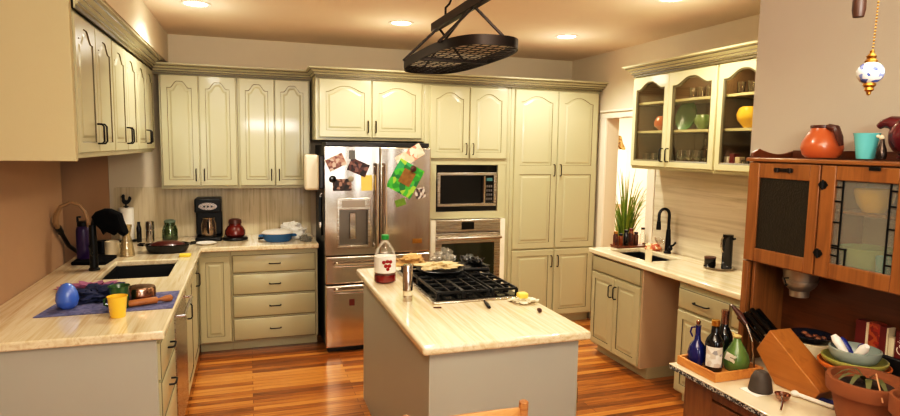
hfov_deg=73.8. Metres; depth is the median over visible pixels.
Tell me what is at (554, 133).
pantry cabinet
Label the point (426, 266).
pile
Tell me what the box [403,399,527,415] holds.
dining chair
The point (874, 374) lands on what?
stem
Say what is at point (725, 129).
shelf
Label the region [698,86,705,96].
shot glass
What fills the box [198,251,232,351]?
base cabinet
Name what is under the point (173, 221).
glass jar
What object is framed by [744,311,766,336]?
kitchen knife
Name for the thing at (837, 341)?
scoop
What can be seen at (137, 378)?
base cabinet
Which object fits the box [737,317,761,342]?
kitchen knife
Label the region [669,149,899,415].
oak hutch
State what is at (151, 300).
rolling pin
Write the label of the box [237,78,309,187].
upper cabinet
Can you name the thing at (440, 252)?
plastic bag
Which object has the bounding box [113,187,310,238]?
backsplash
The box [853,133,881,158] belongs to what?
tumbler
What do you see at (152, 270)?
sink
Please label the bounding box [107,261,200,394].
base cabinet
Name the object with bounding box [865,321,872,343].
book
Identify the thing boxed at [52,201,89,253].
faucet
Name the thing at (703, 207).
backsplash
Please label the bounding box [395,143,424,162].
greeting card
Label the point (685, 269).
countertop
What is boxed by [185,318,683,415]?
floor
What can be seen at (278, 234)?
casserole dish
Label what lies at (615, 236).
spice jar
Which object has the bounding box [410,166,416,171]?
round magnet
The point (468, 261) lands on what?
foil
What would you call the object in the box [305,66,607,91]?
trim
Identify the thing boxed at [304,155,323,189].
paper towel dispenser
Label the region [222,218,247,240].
vase
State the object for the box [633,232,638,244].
spice jar
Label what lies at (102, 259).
mat
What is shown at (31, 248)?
wall
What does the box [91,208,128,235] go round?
rag
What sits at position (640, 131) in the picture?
shelf
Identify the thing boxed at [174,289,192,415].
dishwasher
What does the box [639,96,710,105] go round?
shelf
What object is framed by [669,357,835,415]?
countertop
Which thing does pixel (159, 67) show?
trim
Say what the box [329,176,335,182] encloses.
round magnet
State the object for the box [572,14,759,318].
wall
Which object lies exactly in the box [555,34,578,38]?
recessed light
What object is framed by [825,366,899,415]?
terracotta pot
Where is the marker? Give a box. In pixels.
[791,390,833,408]
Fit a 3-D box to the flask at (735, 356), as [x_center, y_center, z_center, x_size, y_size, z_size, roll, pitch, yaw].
[1.195,0.600,2.502,0.111,0.154,0.105,-1,6,-18]
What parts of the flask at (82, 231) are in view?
lid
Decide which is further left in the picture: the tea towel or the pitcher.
the tea towel
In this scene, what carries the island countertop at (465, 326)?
on the kitchen island
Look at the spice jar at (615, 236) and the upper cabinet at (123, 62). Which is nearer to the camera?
the upper cabinet at (123, 62)
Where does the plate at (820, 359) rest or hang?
on the mixing bowl
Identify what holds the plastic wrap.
on the countertop at (19, 331)
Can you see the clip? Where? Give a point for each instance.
(351, 152)
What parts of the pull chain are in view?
bead chain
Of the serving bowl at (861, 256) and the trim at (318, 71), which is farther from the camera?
the trim at (318, 71)
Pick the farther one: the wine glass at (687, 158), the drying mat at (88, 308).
the wine glass at (687, 158)
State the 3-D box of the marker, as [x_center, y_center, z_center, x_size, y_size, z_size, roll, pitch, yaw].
[1.341,0.709,2.222,0.028,0.024,0.149,-3,7,-33]
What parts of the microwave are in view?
door, handle, control panel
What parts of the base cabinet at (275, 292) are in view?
drawer, drawer, drawer, drawer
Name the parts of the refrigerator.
drawer, handle, door, handle, handle, drawer, handle, door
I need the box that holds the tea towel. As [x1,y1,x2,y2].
[280,221,306,238]
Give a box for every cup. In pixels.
[106,294,127,318]
[748,369,772,394]
[875,255,891,274]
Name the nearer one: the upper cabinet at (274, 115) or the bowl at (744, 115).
the bowl at (744, 115)
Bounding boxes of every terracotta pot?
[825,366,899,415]
[888,389,899,415]
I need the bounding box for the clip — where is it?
[349,150,354,158]
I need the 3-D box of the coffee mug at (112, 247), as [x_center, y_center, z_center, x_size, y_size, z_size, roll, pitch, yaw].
[-2.531,0.302,4.501,0.117,0.105,0.100,3,6,17]
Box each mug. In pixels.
[97,240,108,253]
[103,283,129,308]
[104,240,123,254]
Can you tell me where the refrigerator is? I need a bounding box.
[315,142,430,351]
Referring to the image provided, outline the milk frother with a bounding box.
[720,234,735,268]
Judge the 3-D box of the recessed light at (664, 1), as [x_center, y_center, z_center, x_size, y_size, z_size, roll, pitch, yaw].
[1.379,-1.300,3.717,0.200,0.006,0.200,-1,6,-18]
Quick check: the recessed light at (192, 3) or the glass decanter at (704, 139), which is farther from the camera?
the glass decanter at (704, 139)
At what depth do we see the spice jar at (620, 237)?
5.21 m
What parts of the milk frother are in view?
handle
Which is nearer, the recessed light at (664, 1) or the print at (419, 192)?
the recessed light at (664, 1)
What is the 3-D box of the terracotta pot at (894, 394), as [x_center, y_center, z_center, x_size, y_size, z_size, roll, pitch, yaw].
[1.383,0.662,1.773,0.151,0.210,0.151,-1,6,-18]
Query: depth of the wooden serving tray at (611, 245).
5.21 m
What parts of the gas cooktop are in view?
burner, glass panel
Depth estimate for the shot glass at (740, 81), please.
4.03 m
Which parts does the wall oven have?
control panel, door, handle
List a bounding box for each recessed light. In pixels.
[180,0,211,7]
[388,20,413,25]
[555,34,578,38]
[656,0,683,2]
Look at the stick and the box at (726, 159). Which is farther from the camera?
the box at (726, 159)
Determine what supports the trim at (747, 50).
attached to the upper cabinet at (661, 94)
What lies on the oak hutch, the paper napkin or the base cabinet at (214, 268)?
the paper napkin
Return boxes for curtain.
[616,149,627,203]
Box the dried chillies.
[801,331,826,339]
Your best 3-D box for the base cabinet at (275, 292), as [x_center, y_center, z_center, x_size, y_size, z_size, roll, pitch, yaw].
[-1.585,0.758,5.414,0.711,0.878,0.628,-1,6,-18]
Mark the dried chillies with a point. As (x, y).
(815, 336)
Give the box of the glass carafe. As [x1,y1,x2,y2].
[119,224,134,256]
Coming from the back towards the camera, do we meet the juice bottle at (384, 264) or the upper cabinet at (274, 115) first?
the upper cabinet at (274, 115)
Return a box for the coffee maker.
[194,196,222,241]
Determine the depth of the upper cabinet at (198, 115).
5.09 m
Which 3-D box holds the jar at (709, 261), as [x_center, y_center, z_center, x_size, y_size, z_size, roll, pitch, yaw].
[1.904,0.392,4.388,0.082,0.078,0.082,-1,6,-18]
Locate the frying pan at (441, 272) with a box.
[417,266,488,276]
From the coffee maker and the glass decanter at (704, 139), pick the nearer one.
the glass decanter at (704, 139)
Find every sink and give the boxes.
[102,264,174,279]
[622,252,668,261]
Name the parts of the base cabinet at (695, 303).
door, drawer, drawer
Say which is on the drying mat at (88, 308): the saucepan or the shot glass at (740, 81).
the saucepan
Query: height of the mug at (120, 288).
0.118 m
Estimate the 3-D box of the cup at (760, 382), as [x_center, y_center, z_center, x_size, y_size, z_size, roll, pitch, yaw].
[1.199,0.666,2.311,0.088,0.078,0.087,-1,6,-18]
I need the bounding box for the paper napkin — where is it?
[739,387,774,396]
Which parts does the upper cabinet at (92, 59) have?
door, handle, door, handle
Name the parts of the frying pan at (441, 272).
handle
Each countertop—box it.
[0,233,318,351]
[356,267,590,355]
[589,247,741,299]
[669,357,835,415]
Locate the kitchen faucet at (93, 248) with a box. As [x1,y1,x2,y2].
[88,220,99,270]
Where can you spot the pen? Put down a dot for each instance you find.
(820, 399)
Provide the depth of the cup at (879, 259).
2.08 m
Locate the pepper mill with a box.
[145,221,154,241]
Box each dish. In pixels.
[258,228,296,241]
[792,328,831,343]
[821,348,889,370]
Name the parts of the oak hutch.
door, panel, glass pane, door, gallery rail, panel, door, name plate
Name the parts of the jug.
spout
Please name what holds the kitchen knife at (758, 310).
in the knife block
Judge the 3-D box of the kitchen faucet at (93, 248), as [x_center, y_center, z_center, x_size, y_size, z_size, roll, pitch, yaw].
[-2.321,0.233,3.969,0.122,0.360,0.184,5,7,36]
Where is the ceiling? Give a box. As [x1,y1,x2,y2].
[143,0,759,60]
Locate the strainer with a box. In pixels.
[774,391,790,411]
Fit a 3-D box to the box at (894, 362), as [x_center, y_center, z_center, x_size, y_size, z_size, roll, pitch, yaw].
[1.628,0.633,2.250,0.056,0.178,0.240,-1,6,-18]
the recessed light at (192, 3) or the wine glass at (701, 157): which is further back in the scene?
the wine glass at (701, 157)
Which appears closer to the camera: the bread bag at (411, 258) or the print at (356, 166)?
the bread bag at (411, 258)
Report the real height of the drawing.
0.352 m
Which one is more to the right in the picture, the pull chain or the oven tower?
the pull chain
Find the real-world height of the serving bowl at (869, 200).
0.085 m
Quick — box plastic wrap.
[297,234,312,241]
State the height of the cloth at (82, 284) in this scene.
0.053 m
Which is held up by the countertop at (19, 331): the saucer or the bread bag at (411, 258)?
the saucer
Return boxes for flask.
[76,216,88,258]
[723,332,749,370]
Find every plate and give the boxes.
[675,103,696,129]
[817,353,892,373]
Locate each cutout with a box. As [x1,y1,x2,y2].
[395,198,405,206]
[398,168,415,186]
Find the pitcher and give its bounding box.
[800,124,844,157]
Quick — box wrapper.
[507,297,538,304]
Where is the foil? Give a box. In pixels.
[460,254,488,267]
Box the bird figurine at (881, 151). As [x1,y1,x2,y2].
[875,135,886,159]
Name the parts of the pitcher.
handle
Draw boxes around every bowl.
[654,116,662,129]
[654,237,664,243]
[694,115,708,128]
[736,106,752,127]
[774,391,790,401]
[802,341,830,369]
[828,341,882,366]
[839,243,892,271]
[853,188,897,212]
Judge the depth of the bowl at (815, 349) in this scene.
2.40 m
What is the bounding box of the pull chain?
[856,1,884,95]
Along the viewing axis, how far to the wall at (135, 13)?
4.01 m
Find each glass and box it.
[645,249,652,262]
[676,150,685,160]
[684,150,693,160]
[692,150,699,160]
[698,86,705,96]
[700,150,706,161]
[737,81,745,92]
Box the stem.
[869,374,883,402]
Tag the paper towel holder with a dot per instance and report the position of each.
(128, 212)
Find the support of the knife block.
on the oak hutch
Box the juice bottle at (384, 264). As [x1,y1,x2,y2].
[374,234,395,283]
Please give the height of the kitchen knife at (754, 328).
0.097 m
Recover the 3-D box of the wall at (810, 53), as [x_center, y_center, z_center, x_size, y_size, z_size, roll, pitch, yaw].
[2.829,0.397,0.677,1.180,2.710,5.200,-1,6,-18]
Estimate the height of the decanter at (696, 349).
0.197 m
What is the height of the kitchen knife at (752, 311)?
0.088 m
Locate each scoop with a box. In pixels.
[831,334,847,351]
[840,337,853,352]
[854,344,869,354]
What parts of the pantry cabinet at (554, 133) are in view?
door, door, door, door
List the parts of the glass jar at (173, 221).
lid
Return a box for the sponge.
[179,253,190,256]
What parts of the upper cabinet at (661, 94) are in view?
door, door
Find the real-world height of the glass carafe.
0.235 m
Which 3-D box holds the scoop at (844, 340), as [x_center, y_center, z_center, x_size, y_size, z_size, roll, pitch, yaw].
[1.485,0.517,2.251,0.031,0.061,0.057,-1,6,-18]
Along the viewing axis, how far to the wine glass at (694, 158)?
4.40 m
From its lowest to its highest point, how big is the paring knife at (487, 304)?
0.022 m
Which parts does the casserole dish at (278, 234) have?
lid, dish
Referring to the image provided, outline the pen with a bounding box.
[818,398,833,404]
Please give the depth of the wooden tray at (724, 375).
2.44 m
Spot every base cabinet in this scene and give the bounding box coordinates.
[0,317,177,415]
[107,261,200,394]
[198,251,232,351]
[231,248,317,348]
[590,252,679,378]
[673,281,739,400]
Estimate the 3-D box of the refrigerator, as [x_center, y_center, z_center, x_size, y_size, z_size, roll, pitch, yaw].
[-0.719,0.305,5.469,0.910,1.795,0.854,-1,6,-18]
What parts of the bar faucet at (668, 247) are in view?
spout, lever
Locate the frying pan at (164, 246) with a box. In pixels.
[137,240,196,253]
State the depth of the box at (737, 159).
4.00 m
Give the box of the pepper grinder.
[403,264,412,301]
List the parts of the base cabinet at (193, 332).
handle, door, door, handle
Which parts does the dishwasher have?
handle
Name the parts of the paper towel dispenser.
plate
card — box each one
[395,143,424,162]
[888,337,895,356]
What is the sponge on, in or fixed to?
on the countertop at (19, 331)
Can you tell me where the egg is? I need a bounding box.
[55,283,78,309]
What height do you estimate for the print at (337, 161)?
0.171 m
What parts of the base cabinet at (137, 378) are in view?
panel, drawer, drawer, drawer, handle, handle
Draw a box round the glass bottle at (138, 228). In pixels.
[136,222,141,242]
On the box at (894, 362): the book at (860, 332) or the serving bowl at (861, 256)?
the book at (860, 332)
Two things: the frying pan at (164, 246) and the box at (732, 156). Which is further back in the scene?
the frying pan at (164, 246)
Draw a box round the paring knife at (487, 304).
[483,300,490,308]
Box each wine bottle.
[704,319,723,371]
[719,309,732,350]
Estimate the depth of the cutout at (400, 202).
5.15 m
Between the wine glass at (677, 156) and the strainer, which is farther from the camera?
the wine glass at (677, 156)
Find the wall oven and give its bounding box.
[429,218,504,282]
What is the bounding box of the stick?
[516,292,527,298]
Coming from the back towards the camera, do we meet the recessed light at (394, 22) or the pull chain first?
the recessed light at (394, 22)
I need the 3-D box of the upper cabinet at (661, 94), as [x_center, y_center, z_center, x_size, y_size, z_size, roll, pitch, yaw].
[1.794,-0.667,4.597,0.338,0.757,0.953,-1,6,-18]
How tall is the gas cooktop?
0.058 m
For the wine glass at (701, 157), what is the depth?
4.31 m
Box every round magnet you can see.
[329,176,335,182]
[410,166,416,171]
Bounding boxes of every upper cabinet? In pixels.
[71,9,114,157]
[107,36,138,154]
[132,55,154,152]
[158,74,238,188]
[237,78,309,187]
[310,76,423,141]
[630,63,720,172]
[714,57,756,175]
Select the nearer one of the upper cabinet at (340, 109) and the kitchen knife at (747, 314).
the kitchen knife at (747, 314)
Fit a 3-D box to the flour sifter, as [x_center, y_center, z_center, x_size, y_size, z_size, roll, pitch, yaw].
[1.459,0.309,2.498,0.140,0.127,0.140,3,6,23]
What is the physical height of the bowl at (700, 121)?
0.105 m
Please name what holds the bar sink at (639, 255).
in the countertop at (685, 269)
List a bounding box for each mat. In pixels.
[33,290,179,317]
[71,255,116,264]
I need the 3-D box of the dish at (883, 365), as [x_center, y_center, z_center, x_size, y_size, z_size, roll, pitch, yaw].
[1.488,0.570,2.207,0.212,0.042,0.212,-1,6,-18]
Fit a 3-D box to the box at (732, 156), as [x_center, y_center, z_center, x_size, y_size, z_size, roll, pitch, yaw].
[1.929,-0.312,4.068,0.050,0.110,0.040,-1,6,-18]
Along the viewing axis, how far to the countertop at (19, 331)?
3.07 m
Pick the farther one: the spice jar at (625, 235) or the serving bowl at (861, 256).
the spice jar at (625, 235)
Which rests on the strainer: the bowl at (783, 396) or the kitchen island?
the bowl at (783, 396)
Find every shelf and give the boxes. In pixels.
[638,129,708,133]
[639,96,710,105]
[724,128,751,131]
[726,91,753,98]
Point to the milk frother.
(726, 246)
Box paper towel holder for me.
[118,194,136,242]
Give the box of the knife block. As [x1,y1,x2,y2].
[757,328,831,398]
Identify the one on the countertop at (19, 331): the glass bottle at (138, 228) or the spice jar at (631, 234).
the glass bottle at (138, 228)
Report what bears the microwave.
in the oven tower
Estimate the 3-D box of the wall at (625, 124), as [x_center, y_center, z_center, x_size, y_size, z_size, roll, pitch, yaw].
[3.369,-0.260,7.098,3.900,2.710,5.300,-1,6,-18]
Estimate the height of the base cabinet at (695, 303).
0.878 m
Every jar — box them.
[162,219,177,240]
[613,231,617,245]
[618,233,622,245]
[623,230,628,245]
[628,228,633,244]
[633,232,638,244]
[704,256,715,267]
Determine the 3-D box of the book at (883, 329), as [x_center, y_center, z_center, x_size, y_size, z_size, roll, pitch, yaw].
[1.627,0.492,2.237,0.037,0.102,0.023,-1,6,-18]
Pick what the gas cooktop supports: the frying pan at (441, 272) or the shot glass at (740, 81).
the frying pan at (441, 272)
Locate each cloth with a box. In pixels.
[53,280,118,289]
[76,282,128,304]
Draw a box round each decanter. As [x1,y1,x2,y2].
[687,319,704,365]
[699,139,707,161]
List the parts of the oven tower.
door, door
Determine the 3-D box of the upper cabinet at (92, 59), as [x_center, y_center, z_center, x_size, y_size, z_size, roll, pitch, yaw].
[-1.963,-0.605,3.050,0.364,0.685,0.788,-1,6,-18]
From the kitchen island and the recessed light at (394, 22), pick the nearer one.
the kitchen island
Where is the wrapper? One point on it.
(517, 301)
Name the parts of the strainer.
handle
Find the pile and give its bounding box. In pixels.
[413,260,462,270]
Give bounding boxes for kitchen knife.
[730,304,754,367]
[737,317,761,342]
[743,312,764,339]
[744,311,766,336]
[749,308,771,331]
[756,308,776,329]
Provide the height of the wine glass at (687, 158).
0.130 m
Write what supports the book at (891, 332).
on the box at (894, 362)
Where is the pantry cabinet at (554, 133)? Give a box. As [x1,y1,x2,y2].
[506,87,599,320]
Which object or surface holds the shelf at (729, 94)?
attached to the upper cabinet at (731, 137)
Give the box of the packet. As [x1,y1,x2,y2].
[644,243,661,250]
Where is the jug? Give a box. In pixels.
[876,116,899,159]
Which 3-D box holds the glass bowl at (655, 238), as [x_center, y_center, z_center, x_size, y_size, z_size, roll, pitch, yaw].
[1.782,0.278,5.064,0.110,0.052,0.110,-1,6,-18]
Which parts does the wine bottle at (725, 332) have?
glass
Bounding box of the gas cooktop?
[396,261,517,304]
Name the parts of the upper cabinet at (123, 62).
door, handle, door, handle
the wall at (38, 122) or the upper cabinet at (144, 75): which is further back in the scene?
the upper cabinet at (144, 75)
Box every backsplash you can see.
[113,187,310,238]
[652,170,748,269]
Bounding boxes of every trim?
[73,0,161,67]
[152,62,311,80]
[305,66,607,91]
[596,108,655,246]
[622,40,757,77]
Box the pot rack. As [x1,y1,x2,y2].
[403,0,517,73]
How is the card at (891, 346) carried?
on the box at (894, 362)
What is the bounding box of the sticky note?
[361,175,371,190]
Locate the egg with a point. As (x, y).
(67, 296)
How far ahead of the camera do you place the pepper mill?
5.09 m
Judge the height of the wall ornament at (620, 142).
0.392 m
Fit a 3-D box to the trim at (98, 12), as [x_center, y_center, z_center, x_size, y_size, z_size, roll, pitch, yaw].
[-2.032,-1.067,3.815,0.074,0.088,2.370,-1,6,-18]
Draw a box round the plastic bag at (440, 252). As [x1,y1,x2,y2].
[428,247,455,261]
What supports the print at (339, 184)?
attached to the refrigerator
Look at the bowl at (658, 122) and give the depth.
4.78 m
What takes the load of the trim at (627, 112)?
attached to the wall at (618, 93)
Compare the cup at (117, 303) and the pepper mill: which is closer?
the cup at (117, 303)
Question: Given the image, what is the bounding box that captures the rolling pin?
[128,294,172,306]
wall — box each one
[0,0,77,160]
[0,161,64,304]
[60,34,571,262]
[71,0,167,61]
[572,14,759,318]
[614,118,646,243]
[743,0,899,259]
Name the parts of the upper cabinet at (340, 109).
door, door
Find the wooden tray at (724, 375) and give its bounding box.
[677,354,762,382]
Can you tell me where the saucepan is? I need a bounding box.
[129,284,155,300]
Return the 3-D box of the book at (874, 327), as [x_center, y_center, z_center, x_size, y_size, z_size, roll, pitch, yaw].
[1.617,0.486,2.268,0.037,0.106,0.042,-1,6,-18]
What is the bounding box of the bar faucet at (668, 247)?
[656,207,675,253]
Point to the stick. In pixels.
(522, 295)
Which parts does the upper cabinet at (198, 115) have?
door, door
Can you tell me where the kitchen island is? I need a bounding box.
[363,284,578,415]
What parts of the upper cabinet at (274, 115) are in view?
door, door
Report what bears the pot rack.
hanging from the ceiling
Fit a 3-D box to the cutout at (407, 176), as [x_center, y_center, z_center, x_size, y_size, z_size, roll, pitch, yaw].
[-0.369,-0.261,5.140,0.159,0.167,0.002,-1,6,-18]
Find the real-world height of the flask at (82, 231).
0.303 m
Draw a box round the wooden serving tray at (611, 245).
[610,243,645,248]
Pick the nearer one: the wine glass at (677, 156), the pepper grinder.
the pepper grinder
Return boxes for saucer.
[196,241,216,244]
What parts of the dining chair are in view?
post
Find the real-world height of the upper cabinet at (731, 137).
0.757 m
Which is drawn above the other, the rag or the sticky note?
the sticky note
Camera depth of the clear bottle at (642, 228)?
5.29 m
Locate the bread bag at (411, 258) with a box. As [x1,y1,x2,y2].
[396,252,424,266]
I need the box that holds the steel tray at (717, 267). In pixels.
[703,264,734,270]
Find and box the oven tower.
[407,83,510,280]
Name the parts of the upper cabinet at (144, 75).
door, door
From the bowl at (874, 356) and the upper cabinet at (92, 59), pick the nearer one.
the bowl at (874, 356)
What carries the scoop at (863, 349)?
in the bowl at (874, 356)
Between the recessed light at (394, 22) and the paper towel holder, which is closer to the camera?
the recessed light at (394, 22)
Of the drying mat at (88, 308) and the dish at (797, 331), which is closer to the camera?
the dish at (797, 331)
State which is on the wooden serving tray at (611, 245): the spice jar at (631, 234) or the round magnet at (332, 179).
the spice jar at (631, 234)
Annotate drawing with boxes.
[387,158,423,198]
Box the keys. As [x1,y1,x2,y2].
[319,193,322,234]
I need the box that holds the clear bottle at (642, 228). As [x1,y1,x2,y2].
[639,227,645,244]
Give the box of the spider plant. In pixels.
[615,169,646,235]
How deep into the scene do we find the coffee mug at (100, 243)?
4.51 m
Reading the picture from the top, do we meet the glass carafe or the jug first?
the jug
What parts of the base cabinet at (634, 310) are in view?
door, false drawer, door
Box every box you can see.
[724,157,728,162]
[729,154,739,162]
[735,157,744,163]
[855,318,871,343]
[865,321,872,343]
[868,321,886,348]
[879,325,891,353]
[882,354,899,376]
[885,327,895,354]
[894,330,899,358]
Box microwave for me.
[436,165,496,211]
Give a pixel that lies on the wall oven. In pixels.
(484, 238)
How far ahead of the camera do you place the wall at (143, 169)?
5.38 m
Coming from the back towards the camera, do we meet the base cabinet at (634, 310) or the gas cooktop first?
the base cabinet at (634, 310)
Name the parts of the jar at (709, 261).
lid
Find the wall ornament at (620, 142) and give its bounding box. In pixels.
[618,136,625,149]
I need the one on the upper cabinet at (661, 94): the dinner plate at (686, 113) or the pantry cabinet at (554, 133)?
the dinner plate at (686, 113)
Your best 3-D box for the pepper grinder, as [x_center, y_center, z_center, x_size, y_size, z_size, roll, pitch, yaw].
[-0.234,0.411,3.307,0.055,0.207,0.055,-1,6,-18]
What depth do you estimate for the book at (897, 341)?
2.18 m
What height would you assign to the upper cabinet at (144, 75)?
0.685 m
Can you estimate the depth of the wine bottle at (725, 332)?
2.56 m
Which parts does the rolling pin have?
knob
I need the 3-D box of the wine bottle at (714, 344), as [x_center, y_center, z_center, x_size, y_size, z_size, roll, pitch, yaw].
[1.102,0.570,2.495,0.072,0.212,0.073,-1,6,-18]
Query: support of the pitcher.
on the oak hutch
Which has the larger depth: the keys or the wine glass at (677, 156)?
the keys
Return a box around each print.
[324,152,347,171]
[333,179,351,190]
[347,159,369,176]
[414,187,425,198]
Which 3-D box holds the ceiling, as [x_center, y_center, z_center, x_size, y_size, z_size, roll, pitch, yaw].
[0.485,-1.294,3.205,12.000,0.060,12.000,-1,6,-18]
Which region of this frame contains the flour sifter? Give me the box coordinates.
[782,269,818,297]
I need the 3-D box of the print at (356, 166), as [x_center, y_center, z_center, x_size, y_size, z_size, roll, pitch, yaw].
[-0.764,-0.339,5.001,0.195,0.166,0.002,-1,6,-18]
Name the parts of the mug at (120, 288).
handle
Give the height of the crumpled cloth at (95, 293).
0.077 m
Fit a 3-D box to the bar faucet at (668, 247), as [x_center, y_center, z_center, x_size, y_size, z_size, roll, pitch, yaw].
[1.771,0.189,4.901,0.150,0.382,0.120,-1,6,-18]

